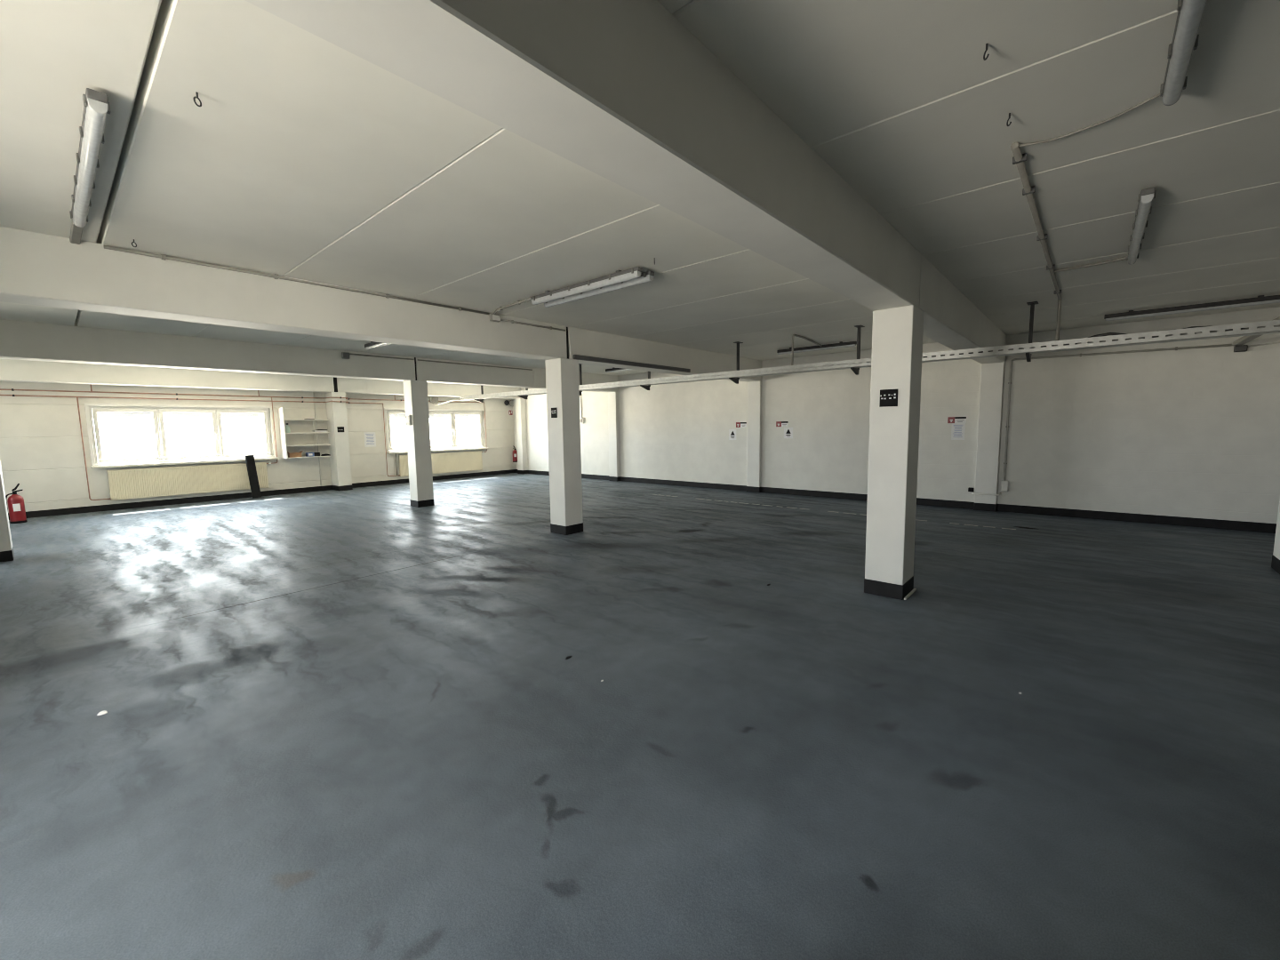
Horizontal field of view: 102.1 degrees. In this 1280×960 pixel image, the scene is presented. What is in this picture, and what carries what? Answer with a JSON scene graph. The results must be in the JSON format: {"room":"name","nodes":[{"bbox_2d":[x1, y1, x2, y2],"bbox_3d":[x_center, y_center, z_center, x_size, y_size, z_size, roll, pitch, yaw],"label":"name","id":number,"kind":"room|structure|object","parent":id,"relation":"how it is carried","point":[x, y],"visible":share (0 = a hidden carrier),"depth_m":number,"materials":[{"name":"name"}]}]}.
{"room":"empty warehouse","nodes":[
{"label":"empty warehouse","id":0,"kind":"room"},
{"bbox_2d":[0,381,515,512],"bbox_3d":[-8.597,-1.195,12.422,0.200,3.065,13.520,4,8,41],"label":"wall","id":1,"kind":"structure","parent":0,"point":[42,452],"depth_m":10.82,"materials":[{"name":"beige paint"}]},
{"bbox_2d":[84,403,279,468],"bbox_3d":[-9.641,-0.981,11.093,0.310,1.252,3.040,4,8,41],"label":"window","id":2,"kind":"structure","parent":1,"relation":"in","point":[93,412],"depth_m":10.86,"materials":[{"name":"white plastic"}]},
{"bbox_2d":[91,408,263,418],"bbox_3d":[-9.761,-1.446,11.144,0.010,0.235,2.860,4,8,41],"label":"window blind","id":3,"kind":"object","parent":2,"relation":"attached to","point":[100,414],"depth_m":11.02,"materials":[{"name":"white fabric"}]},
{"bbox_2d":[106,462,271,500],"bbox_3d":[-9.577,-0.010,11.160,0.108,0.600,2.724,4,8,41],"label":"radiator","id":4,"kind":"object","parent":1,"relation":"attached to","point":[169,481],"visible":0.92,"depth_m":10.94,"materials":[{"name":"beige metal"}]},
{"bbox_2d":[0,394,396,500],"bbox_3d":[-9.611,-0.701,10.754,0.511,2.007,9.162,4,8,41],"label":"pipe","id":5,"kind":"object","parent":1,"relation":"attached to","point":[0,395],"visible":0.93,"depth_m":10.31,"materials":[{"name":"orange metal"}]},
{"bbox_2d":[0,384,487,463],"bbox_3d":[-8.685,-1.402,11.760,0.511,2.112,12.010,4,8,41],"label":"pipe","id":6,"kind":"object","parent":1,"relation":"attached to","point":[12,389],"visible":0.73,"depth_m":11.60,"materials":[{"name":"orange metal"}]},
{"bbox_2d":[8,469,515,519],"bbox_3d":[-8.495,0.276,12.505,0.012,0.120,13.120,4,8,41],"label":"baseboard","id":7,"kind":"structure","parent":1,"relation":"attached to","point":[172,501],"depth_m":11.42,"materials":[{"name":"black paint"}]},
{"bbox_2d":[278,407,331,458],"bbox_3d":[-8.115,-1.145,12.553,0.360,1.196,0.970,4,8,41],"label":"wall shelf","id":8,"kind":"object","parent":1,"relation":"attached to","point":[281,414],"visible":0.93,"depth_m":12.24,"materials":[{"name":"white laminate"}]},
{"bbox_2d":[285,423,290,432],"bbox_3d":[-8.360,-1.233,12.264,0.100,0.224,0.100,4,8,41],"label":"plastic bottle","id":9,"kind":"object","parent":8,"relation":"on","point":[287,428],"visible":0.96,"depth_m":12.23,"materials":[{"name":"plastic"}]},
{"bbox_2d":[287,450,303,457],"bbox_3d":[-8.285,-0.620,12.403,0.200,0.144,0.320,4,8,41],"label":"cardboard box","id":10,"kind":"object","parent":8,"relation":"on","point":[290,454],"visible":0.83,"depth_m":12.34,"materials":[{"name":"brown cardboard"}]},
{"bbox_2d":[305,452,314,456],"bbox_3d":[-8.066,-0.625,12.638,0.162,0.099,0.140,4,8,41],"label":"carton","id":11,"kind":"object","parent":8,"relation":"on","point":[308,454],"visible":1,"depth_m":12.58,"materials":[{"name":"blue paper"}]},
{"bbox_2d":[312,392,321,486],"bbox_3d":[-8.043,-1.003,12.893,0.022,2.310,0.022,4,8,41],"label":"riser pipe","id":12,"kind":"object","parent":1,"relation":"attached to","point":[313,393],"visible":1,"depth_m":12.89,"materials":[{"name":"white plastic"}]},
{"bbox_2d":[325,392,352,490],"bbox_3d":[-7.612,-0.968,13.070,0.463,2.450,0.321,4,8,41],"label":"pilaster","id":13,"kind":"object","parent":1,"relation":"attached to","point":[336,412],"visible":1,"depth_m":12.93,"materials":[{"name":"white paint"}]},
{"bbox_2d":[336,426,343,431],"bbox_3d":[-7.450,-1.255,12.877,0.007,0.135,0.155,4,8,41],"label":"sign plate","id":14,"kind":"object","parent":13,"relation":"attached to","point":[340,428],"visible":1,"depth_m":12.88,"materials":[{"name":"black plastic"}]},
{"bbox_2d":[363,432,375,447],"bbox_3d":[-7.229,-1.086,13.852,0.003,0.390,0.290,4,8,41],"label":"notice sheet","id":15,"kind":"object","parent":1,"relation":"attached to","point":[370,438],"visible":1,"depth_m":13.85,"materials":[{"name":"white paper"}]},
{"bbox_2d":[365,433,374,444],"bbox_3d":[-7.228,-1.100,13.850,0.001,0.279,0.216,4,8,41],"label":"print","id":16,"kind":"object","parent":15,"relation":"attached to","point":[369,437],"depth_m":13.84},
{"bbox_2d":[384,408,488,454],"bbox_3d":[-5.943,-1.477,15.309,0.310,1.252,3.120,4,8,41],"label":"window","id":17,"kind":"structure","parent":1,"relation":"in","point":[389,412],"depth_m":15.59,"materials":[{"name":"white plastic"}]},
{"bbox_2d":[390,414,479,418],"bbox_3d":[-6.063,-1.942,15.360,0.010,0.235,2.940,4,8,41],"label":"window blind","id":18,"kind":"object","parent":17,"relation":"attached to","point":[392,416],"depth_m":15.55,"materials":[{"name":"white fabric"}]},
{"bbox_2d":[398,450,483,476],"bbox_3d":[-5.853,-0.509,15.406,0.108,0.600,2.714,4,8,41],"label":"radiator","id":19,"kind":"object","parent":1,"relation":"attached to","point":[444,462],"visible":0.83,"depth_m":15.54,"materials":[{"name":"beige metal"}]},
{"bbox_2d":[430,397,460,405],"bbox_3d":[-5.441,-2.253,14.586,1.519,0.234,0.207,4,8,40],"label":"junction box","id":20,"kind":"object","parent":1,"relation":"attached to","point":[434,400],"visible":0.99,"depth_m":14.94,"materials":[{"name":"grey plastic"}]},
{"bbox_2d":[504,400,513,406],"bbox_3d":[-4.287,-2.535,17.051,0.085,0.209,0.401,4,8,41],"label":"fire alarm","id":21,"kind":"object","parent":1,"relation":"attached to","point":[507,403],"visible":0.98,"depth_m":16.94,"materials":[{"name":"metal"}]},
{"bbox_2d":[508,409,512,415],"bbox_3d":[-4.287,-2.232,17.139,0.005,0.180,0.180,4,8,41],"label":"fire sign","id":22,"kind":"object","parent":1,"relation":"attached to","point":[510,412],"visible":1,"depth_m":17.14,"materials":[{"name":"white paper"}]},
{"bbox_2d":[0,472,1279,959],"bbox_3d":[-1.757,0.941,6.673,18.480,0.200,13.720,4,8,41],"label":"floor","id":23,"kind":"structure","parent":0,"point":[356,724],"depth_m":2.51,"materials":[{"name":"grey paint"}]},
{"bbox_2d":[0,461,14,561],"bbox_3d":[-7.820,-0.231,6.110,0.322,2.432,0.324,4,8,41],"label":"column","id":24,"kind":"structure","parent":23,"relation":"on","point":[6,548],"depth_m":6.19,"materials":[{"name":"white paint"}]},
{"bbox_2d":[5,483,27,523],"bbox_3d":[-10.763,0.402,8.921,0.190,0.680,0.189,-2,6,-15],"label":"fire extinguisher","id":25,"kind":"object","parent":23,"relation":"on","point":[16,505],"visible":0.89,"depth_m":8.88,"materials":[{"name":"red metal"}]},
{"bbox_2d":[96,710,107,715],"bbox_3d":[-2.901,1.255,2.789,0.029,0.013,0.041,1,6,15],"label":"paper scrap","id":26,"kind":"object","parent":23,"relation":"on","point":[104,711],"visible":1,"depth_m":2.79,"materials":[{"name":"white paper"}]},
{"bbox_2d":[244,455,261,498],"bbox_3d":[-8.774,-0.075,11.727,0.208,0.980,0.200,4,8,41],"label":"leaning board","id":27,"kind":"object","parent":23,"relation":"on","point":[250,460],"visible":1,"depth_m":11.69,"materials":[{"name":"black plastic"}]},
{"bbox_2d":[403,380,434,507],"bbox_3d":[-4.319,-0.700,10.101,0.322,2.432,0.329,4,8,41],"label":"column","id":28,"kind":"structure","parent":23,"relation":"on","point":[415,392],"depth_m":9.99,"materials":[{"name":"white paint"}]},
{"bbox_2d":[405,415,411,425],"bbox_3d":[-4.434,-1.144,9.902,0.180,0.200,0.048,4,8,41],"label":"box","id":29,"kind":"object","parent":28,"relation":"attached to","point":[408,418],"visible":1,"depth_m":9.86,"materials":[{"name":"white plastic"}]},
{"bbox_2d":[544,358,583,535],"bbox_3d":[-1.070,-0.461,7.325,0.336,2.432,0.330,4,8,41],"label":"column","id":30,"kind":"structure","parent":23,"relation":"on","point":[562,374],"depth_m":7.21,"materials":[{"name":"white paint"}]},
{"bbox_2d":[551,407,557,417],"bbox_3d":[-1.189,-0.930,7.154,0.125,0.140,0.007,4,8,41],"label":"sign plate","id":31,"kind":"object","parent":30,"relation":"attached to","point":[554,411],"visible":1,"depth_m":7.15,"materials":[{"name":"black plastic"}]},
{"bbox_2d":[654,494,1015,529],"bbox_3d":[2.733,0.499,9.279,6.529,0.001,0.071,4,8,41],"label":"floor marking","id":32,"kind":"object","parent":23,"relation":"on","point":[654,494],"depth_m":8.63,"materials":[{"name":"grey paint"}]},
{"bbox_2d":[864,304,924,599],"bbox_3d":[2.202,-0.216,4.492,0.316,2.432,0.356,4,8,41],"label":"column","id":33,"kind":"structure","parent":23,"relation":"on","point":[897,332],"depth_m":4.36,"materials":[{"name":"white paint"}]},
{"bbox_2d":[879,388,898,407],"bbox_3d":[2.073,-0.684,4.311,0.142,0.142,0.007,4,8,41],"label":"sign plate","id":34,"kind":"object","parent":33,"relation":"attached to","point":[888,397],"visible":1,"depth_m":4.31,"materials":[{"name":"black plastic"}]},
{"bbox_2d":[904,588,916,599],"bbox_3d":[2.354,0.993,4.505,0.020,0.018,0.335,4,8,41],"label":"strip","id":35,"kind":"object","parent":23,"relation":"on","point":[910,593],"visible":1,"depth_m":4.47,"materials":[{"name":"grey metal"}]},
{"bbox_2d":[1013,526,1036,528],"bbox_3d":[5.402,0.668,7.236,0.312,0.006,0.102,4,8,41],"label":"floor marking","id":36,"kind":"object","parent":23,"relation":"on","point":[1013,526],"visible":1,"depth_m":7.24,"materials":[{"name":"grey paint"}]},
{"bbox_2d":[1271,497,1279,574],"bbox_3d":[6.303,-0.527,4.782,0.343,2.865,0.342,4,8,41],"label":"column","id":37,"kind":"structure","parent":23,"relation":"on","point":[1276,557],"depth_m":5.06,"materials":[{"name":"white paint"}]},
{"bbox_2d":[0,0,1279,375],"bbox_3d":[-1.805,-2.182,6.348,18.480,0.350,13.720,4,8,41],"label":"ceiling","id":38,"kind":"structure","parent":0,"point":[303,156],"depth_m":2.72,"materials":[{"name":"white paint"}]},
{"bbox_2d":[69,219,83,244],"bbox_3d":[-3.718,-1.655,3.414,0.663,0.032,0.050,4,8,41],"label":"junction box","id":39,"kind":"object","parent":38,"relation":"attached to","point":[76,232],"visible":0.58,"depth_m":3.46,"materials":[{"name":"grey plastic"}]},
{"bbox_2d":[69,88,110,227],"bbox_3d":[-2.796,-1.551,2.611,1.750,0.101,0.074,4,8,41],"label":"light","id":40,"kind":"object","parent":38,"relation":"attached to","point":[96,104],"visible":1,"depth_m":2.35,"materials":[{"name":"white plastic"}]},
{"bbox_2d":[0,359,337,392],"bbox_3d":[-10.100,-2.050,9.998,0.310,0.415,7.665,4,8,41],"label":"ceiling beam","id":41,"kind":"structure","parent":38,"relation":"attached to","point":[19,371],"depth_m":10.28,"materials":[{"name":"white paint"}]},
{"bbox_2d":[192,91,201,106],"bbox_3d":[-1.786,-1.536,2.087,0.006,0.053,0.035,0,6,5],"label":"ceiling hook","id":42,"kind":"object","parent":38,"relation":"attached to","point":[196,93],"visible":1,"depth_m":2.08,"materials":[{"name":"metal"}]},
{"bbox_2d":[0,319,416,381],"bbox_3d":[-6.842,-1.789,7.102,0.316,0.434,7.562,4,8,41],"label":"ceiling beam","id":43,"kind":"structure","parent":38,"relation":"attached to","point":[19,340],"depth_m":7.30,"materials":[{"name":"white paint"}]},
{"bbox_2d":[341,352,350,359],"bbox_3d":[-5.043,-2.133,8.860,0.056,0.110,0.120,4,8,41],"label":"junction box","id":44,"kind":"object","parent":43,"relation":"attached to","point":[344,355],"visible":1,"depth_m":8.84,"materials":[{"name":"grey plastic"}]},
{"bbox_2d":[349,352,532,370],"bbox_3d":[-3.747,-2.344,10.356,0.026,0.026,3.900,4,8,41],"label":"conduit","id":45,"kind":"object","parent":43,"relation":"attached to","point":[349,353],"visible":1,"depth_m":10.11,"materials":[{"name":"grey plastic"}]},
{"bbox_2d":[0,225,568,359],"bbox_3d":[-3.593,-1.550,4.325,0.330,0.434,7.630,4,8,41],"label":"ceiling beam","id":46,"kind":"structure","parent":38,"relation":"attached to","point":[36,268],"depth_m":4.31,"materials":[{"name":"white paint"}]},
{"bbox_2d":[103,245,489,314],"bbox_3d":[-2.824,-1.821,4.914,0.026,0.036,3.170,4,8,41],"label":"conduit","id":47,"kind":"object","parent":46,"relation":"attached to","point":[162,256],"visible":1,"depth_m":4.50,"materials":[{"name":"grey plastic"}]},
{"bbox_2d":[489,313,500,322],"bbox_3d":[-1.723,-1.927,6.152,0.056,0.080,0.130,4,8,41],"label":"junction box","id":48,"kind":"object","parent":46,"relation":"attached to","point":[492,317],"visible":0.99,"depth_m":6.12,"materials":[{"name":"grey plastic"}]},
{"bbox_2d":[500,319,565,331],"bbox_3d":[-1.349,-1.974,6.600,0.026,0.036,1.020,4,8,41],"label":"conduit","id":49,"kind":"object","parent":46,"relation":"attached to","point":[505,320],"visible":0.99,"depth_m":6.56,"materials":[{"name":"grey plastic"}]},
{"bbox_2d":[364,341,391,349],"bbox_3d":[-3.767,-2.064,7.682,1.470,0.101,0.060,4,8,41],"label":"light","id":50,"kind":"object","parent":38,"relation":"attached to","point":[372,344],"visible":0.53,"depth_m":7.92,"materials":[{"name":"metal"}]},
{"bbox_2d":[336,377,520,399],"bbox_3d":[-5.791,-2.628,14.910,0.310,0.415,5.455,4,8,41],"label":"ceiling beam","id":51,"kind":"structure","parent":38,"relation":"attached to","point":[347,385],"depth_m":13.96,"materials":[{"name":"white paint"}]},
{"bbox_2d":[416,357,534,387],"bbox_3d":[-3.458,-2.243,10.960,0.316,0.434,2.743,4,8,41],"label":"ceiling beam","id":52,"kind":"structure","parent":38,"relation":"attached to","point":[429,372],"depth_m":10.72,"materials":[{"name":"white paint"}]},
{"bbox_2d":[493,297,530,314],"bbox_3d":[-1.444,-1.929,5.733,0.085,0.036,0.966,-6,8,-40],"label":"conduit","id":53,"kind":"object","parent":38,"relation":"attached to","point":[518,302],"visible":0.96,"depth_m":5.66,"materials":[{"name":"grey plastic"}]},
{"bbox_2d":[528,368,618,391],"bbox_3d":[-1.632,-2.488,13.041,0.316,0.434,2.815,4,8,41],"label":"ceiling beam","id":54,"kind":"structure","parent":38,"relation":"attached to","point":[539,374],"depth_m":13.17,"materials":[{"name":"white paint"}]},
{"bbox_2d":[244,0,920,311],"bbox_3d":[0.557,-1.423,2.492,0.310,0.434,4.954,4,8,41],"label":"ceiling beam","id":55,"kind":"structure","parent":38,"relation":"attached to","point":[621,91],"depth_m":1.71,"materials":[{"name":"white paint"}]},
{"bbox_2d":[530,266,642,304],"bbox_3d":[-0.555,-1.822,4.886,1.480,0.101,0.074,4,8,41],"label":"light","id":56,"kind":"object","parent":38,"relation":"attached to","point":[633,273],"visible":1,"depth_m":4.78,"materials":[{"name":"white plastic"}]},
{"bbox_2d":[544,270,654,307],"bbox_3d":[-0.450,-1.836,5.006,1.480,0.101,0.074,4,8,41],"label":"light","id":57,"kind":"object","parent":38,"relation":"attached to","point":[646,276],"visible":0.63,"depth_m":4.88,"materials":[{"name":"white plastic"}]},
{"bbox_2d":[605,367,631,372],"bbox_3d":[-0.275,-2.543,11.761,1.400,0.101,0.060,4,8,41],"label":"light","id":58,"kind":"object","parent":38,"relation":"attached to","point":[613,369],"visible":0.49,"depth_m":11.98,"materials":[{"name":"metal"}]},
{"bbox_2d":[605,368,631,372],"bbox_3d":[-0.275,-2.518,11.763,1.376,0.051,0.055,4,8,41],"label":"diffuser","id":59,"kind":"object","parent":58,"relation":"attached to","point":[606,370],"depth_m":11.99,"materials":[{"name":"white plastic"}]},
{"bbox_2d":[568,326,762,382],"bbox_3d":[0.714,-2.128,9.236,0.330,0.434,5.495,4,8,41],"label":"ceiling beam","id":60,"kind":"structure","parent":38,"relation":"attached to","point":[580,341],"depth_m":8.36,"materials":[{"name":"white paint"}]},
{"bbox_2d":[573,354,690,372],"bbox_3d":[-0.018,-1.815,8.136,0.042,0.060,2.720,4,8,41],"label":"duct","id":61,"kind":"object","parent":60,"relation":"attached to","point":[575,356],"visible":1,"depth_m":7.93,"materials":[{"name":"black metal"}]},
{"bbox_2d":[791,334,822,365],"bbox_3d":[2.734,-2.036,8.404,0.060,0.506,1.370,4,7,37],"label":"conduit","id":62,"kind":"object","parent":38,"relation":"attached to","point":[793,335],"visible":0.95,"depth_m":7.89,"materials":[{"name":"grey plastic"}]},
{"bbox_2d":[776,341,856,354],"bbox_3d":[3.059,-2.310,9.037,1.400,0.101,0.060,4,8,41],"label":"light","id":63,"kind":"object","parent":38,"relation":"attached to","point":[841,344],"visible":0.99,"depth_m":8.97,"materials":[{"name":"metal"}]},
{"bbox_2d":[459,301,1279,402],"bbox_3d":[0.630,-2.022,9.426,14.420,0.680,0.340,4,8,41],"label":"cable tray","id":64,"kind":"object","parent":38,"relation":"hanging from","point":[1188,333],"visible":0.85,"depth_m":6.28,"materials":[{"name":"metal"}]},
{"bbox_2d":[922,324,1279,358],"bbox_3d":[0.650,-1.842,9.357,14.280,0.142,0.054,4,8,41],"label":"cable","id":65,"kind":"object","parent":64,"relation":"in","point":[1107,333],"visible":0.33,"depth_m":5.58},
{"bbox_2d":[1031,329,1231,348],"bbox_3d":[0.682,-1.831,9.396,14.281,0.112,0.054,4,8,41],"label":"cable","id":66,"kind":"object","parent":64,"relation":"on","point":[1225,330],"visible":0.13,"depth_m":5.09,"materials":[{"name":"black plastic"}]},
{"bbox_2d":[991,325,1279,351],"bbox_3d":[0.618,-1.819,9.321,14.282,0.104,0.054,4,8,41],"label":"cable","id":67,"kind":"object","parent":64,"relation":"on","point":[1274,325],"visible":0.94,"depth_m":5.33,"materials":[{"name":"black plastic"}]},
{"bbox_2d":[918,253,1006,363],"bbox_3d":[3.986,-1.883,6.401,0.310,0.434,5.486,4,8,41],"label":"ceiling beam","id":68,"kind":"structure","parent":38,"relation":"attached to","point":[951,319],"depth_m":5.42,"materials":[{"name":"white paint"}]},
{"bbox_2d":[983,43,989,60],"bbox_3d":[1.264,-1.562,1.887,0.006,0.053,0.032,0,6,5],"label":"ceiling hook","id":69,"kind":"object","parent":38,"relation":"attached to","point":[987,44],"visible":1,"depth_m":1.89,"materials":[{"name":"metal"}]},
{"bbox_2d":[1006,112,1011,126],"bbox_3d":[1.653,-1.613,2.315,0.006,0.053,0.032,0,6,5],"label":"ceiling hook","id":70,"kind":"object","parent":38,"relation":"attached to","point":[1007,124],"visible":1,"depth_m":2.31,"materials":[{"name":"metal"}]},
{"bbox_2d":[1010,142,1061,340],"bbox_3d":[3.283,-1.607,4.200,0.060,0.505,4.346,4,8,41],"label":"conduit","id":71,"kind":"object","parent":38,"relation":"attached to","point":[1019,159],"visible":0.98,"depth_m":3.39,"materials":[{"name":"grey plastic"}]},
{"bbox_2d":[1018,93,1159,147],"bbox_3d":[2.056,-1.630,2.371,0.102,0.022,0.532,-5,7,-34],"label":"conduit","id":72,"kind":"object","parent":38,"relation":"attached to","point":[1158,94],"visible":0.97,"depth_m":2.39,"materials":[{"name":"grey plastic"}]},
{"bbox_2d":[1054,256,1126,272],"bbox_3d":[3.961,-1.884,4.529,0.093,0.034,0.534,-5,7,-34],"label":"conduit","id":73,"kind":"object","parent":38,"relation":"attached to","point":[1122,258],"visible":0.92,"depth_m":4.55,"materials":[{"name":"grey plastic"}]},
{"bbox_2d":[1126,186,1156,264],"bbox_3d":[3.533,-1.758,3.665,0.074,0.101,1.660,4,8,41],"label":"light","id":74,"kind":"object","parent":38,"relation":"attached to","point":[1146,196],"visible":1,"depth_m":3.39,"materials":[{"name":"white plastic"}]},
{"bbox_2d":[1160,0,1206,105],"bbox_3d":[1.651,-1.505,1.519,0.074,0.101,1.590,4,8,41],"label":"light","id":75,"kind":"object","parent":38,"relation":"attached to","point":[1185,39],"visible":1,"depth_m":1.81,"materials":[{"name":"white plastic"}]},
{"bbox_2d":[1104,295,1279,320],"bbox_3d":[6.638,-2.071,6.220,1.570,0.101,0.060,4,8,41],"label":"light","id":76,"kind":"object","parent":38,"relation":"attached to","point":[1260,300],"visible":1,"depth_m":6.18,"materials":[{"name":"metal"}]},
{"bbox_2d":[512,306,1279,523],"bbox_3d":[2.626,-1.274,11.529,18.280,3.065,0.300,4,8,41],"label":"wall","id":77,"kind":"structure","parent":0,"point":[1195,433],"depth_m":8.18,"materials":[{"name":"white paint"}]},
{"bbox_2d":[512,446,517,462],"bbox_3d":[-4.130,-0.872,17.166,0.175,0.544,0.207,4,8,41],"label":"fire extinguisher","id":78,"kind":"object","parent":77,"relation":"attached to","point":[515,452],"visible":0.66,"depth_m":17.10,"materials":[{"name":"red metal"}]},
{"bbox_2d":[514,398,527,474],"bbox_3d":[-3.872,-1.423,16.881,0.306,2.450,0.193,4,8,41],"label":"pilaster","id":79,"kind":"object","parent":77,"relation":"attached to","point":[519,403],"visible":0.93,"depth_m":16.80,"materials":[{"name":"white paint"}]},
{"bbox_2d":[579,417,583,423],"bbox_3d":[-1.696,-1.720,15.022,0.160,0.160,0.068,4,8,41],"label":"wall switch","id":80,"kind":"object","parent":77,"relation":"attached to","point":[581,420],"visible":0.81,"depth_m":14.97,"materials":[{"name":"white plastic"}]},
{"bbox_2d":[608,392,620,481],"bbox_3d":[-0.716,-1.181,14.192,0.311,2.432,0.118,4,8,41],"label":"pilaster","id":81,"kind":"object","parent":77,"relation":"attached to","point":[613,428],"visible":1,"depth_m":14.13,"materials":[{"name":"white paint"}]},
{"bbox_2d":[728,429,735,439],"bbox_3d":[2.115,-1.036,11.802,0.190,0.250,0.003,4,8,41],"label":"notice sheet","id":82,"kind":"object","parent":77,"relation":"attached to","point":[732,432],"visible":1,"depth_m":11.81,"materials":[{"name":"white paper"}]},
{"bbox_2d":[736,422,746,427],"bbox_3d":[2.277,-1.242,11.635,0.270,0.115,0.005,4,8,41],"label":"fire sign","id":83,"kind":"object","parent":77,"relation":"attached to","point":[738,424],"visible":1,"depth_m":11.63,"materials":[{"name":"white plastic"}]},
{"bbox_2d":[746,381,761,492],"bbox_3d":[2.521,-0.940,11.401,0.313,2.432,0.088,4,8,41],"label":"pilaster","id":84,"kind":"object","parent":77,"relation":"attached to","point":[754,388],"visible":1,"depth_m":11.36,"materials":[{"name":"white paint"}]},
{"bbox_2d":[776,421,788,426],"bbox_3d":[3.020,-1.186,10.990,0.270,0.115,0.005,4,8,41],"label":"fire sign","id":85,"kind":"object","parent":77,"relation":"attached to","point":[778,423],"visible":1,"depth_m":10.99,"materials":[{"name":"white plastic"}]},
{"bbox_2d":[784,427,792,438],"bbox_3d":[3.132,-0.994,10.915,0.210,0.235,0.003,4,8,41],"label":"notice sheet","id":86,"kind":"object","parent":77,"relation":"attached to","point":[788,431],"visible":1,"depth_m":10.91,"materials":[{"name":"white paper"}]},
{"bbox_2d":[515,469,1276,533],"bbox_3d":[2.550,0.202,11.560,17.868,0.125,0.012,4,8,41],"label":"baseboard","id":87,"kind":"structure","parent":77,"relation":"attached to","point":[1215,524],"depth_m":8.32,"materials":[{"name":"black paint"}]},
{"bbox_2d":[947,416,966,423],"bbox_3d":[5.443,-1.029,8.883,0.270,0.105,0.005,4,8,41],"label":"fire sign","id":88,"kind":"object","parent":77,"relation":"attached to","point":[950,420],"visible":1,"depth_m":8.88,"materials":[{"name":"plastic"}]},
{"bbox_2d":[951,423,965,439],"bbox_3d":[5.465,-0.834,8.887,0.200,0.290,0.003,4,8,41],"label":"notice sheet","id":89,"kind":"object","parent":77,"relation":"attached to","point":[957,429],"visible":1,"depth_m":8.89,"materials":[{"name":"white paper"}]},
{"bbox_2d":[952,424,962,437],"bbox_3d":[5.465,-0.844,8.886,0.147,0.207,0.001,4,8,41],"label":"print","id":90,"kind":"object","parent":89,"relation":"attached to","point":[957,429],"depth_m":8.89},
{"bbox_2d":[973,362,1004,511],"bbox_3d":[5.780,-0.696,8.570,0.316,2.432,0.088,4,8,41],"label":"pilaster","id":91,"kind":"object","parent":77,"relation":"attached to","point":[991,388],"visible":1,"depth_m":8.53,"materials":[{"name":"white paint"}]},
{"bbox_2d":[971,491,1001,495],"bbox_3d":[5.783,0.225,8.649,0.431,0.046,0.100,4,8,41],"label":"cable","id":92,"kind":"object","parent":91,"relation":"attached to","point":[980,493],"visible":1,"depth_m":8.60,"materials":[{"name":"white plastic"}]},
{"bbox_2d":[1000,480,1008,491],"bbox_3d":[5.993,0.099,8.499,0.100,0.180,0.056,4,8,41],"label":"wall box","id":93,"kind":"object","parent":77,"relation":"attached to","point":[1004,484],"visible":1,"depth_m":8.48,"materials":[{"name":"white plastic"}]},
{"bbox_2d":[1003,344,1231,480],"bbox_3d":[6.874,-0.822,7.632,2.422,2.124,0.030,4,8,41],"label":"conduit","id":94,"kind":"object","parent":77,"relation":"attached to","point":[1223,345],"visible":0.99,"depth_m":7.87,"materials":[{"name":"grey plastic"}]},
{"bbox_2d":[1233,344,1247,351],"bbox_3d":[7.785,-1.702,6.702,0.110,0.080,0.076,4,8,41],"label":"junction box","id":95,"kind":"object","parent":77,"relation":"attached to","point":[1243,348],"visible":1,"depth_m":6.68,"materials":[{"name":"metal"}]},
{"bbox_2d":[1232,316,1279,345],"bbox_3d":[6.922,-1.661,5.758,0.090,0.050,2.610,4,8,41],"label":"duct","id":96,"kind":"object","parent":77,"relation":"attached to","point":[1244,340],"visible":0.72,"depth_m":6.29,"materials":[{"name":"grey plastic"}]},
{"bbox_2d":[1248,341,1279,347],"bbox_3d":[8.269,-1.738,6.301,1.182,0.120,0.020,4,8,41],"label":"conduit","id":97,"kind":"object","parent":77,"relation":"attached to","point":[1278,341],"visible":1,"depth_m":6.58,"materials":[{"name":"grey plastic"}]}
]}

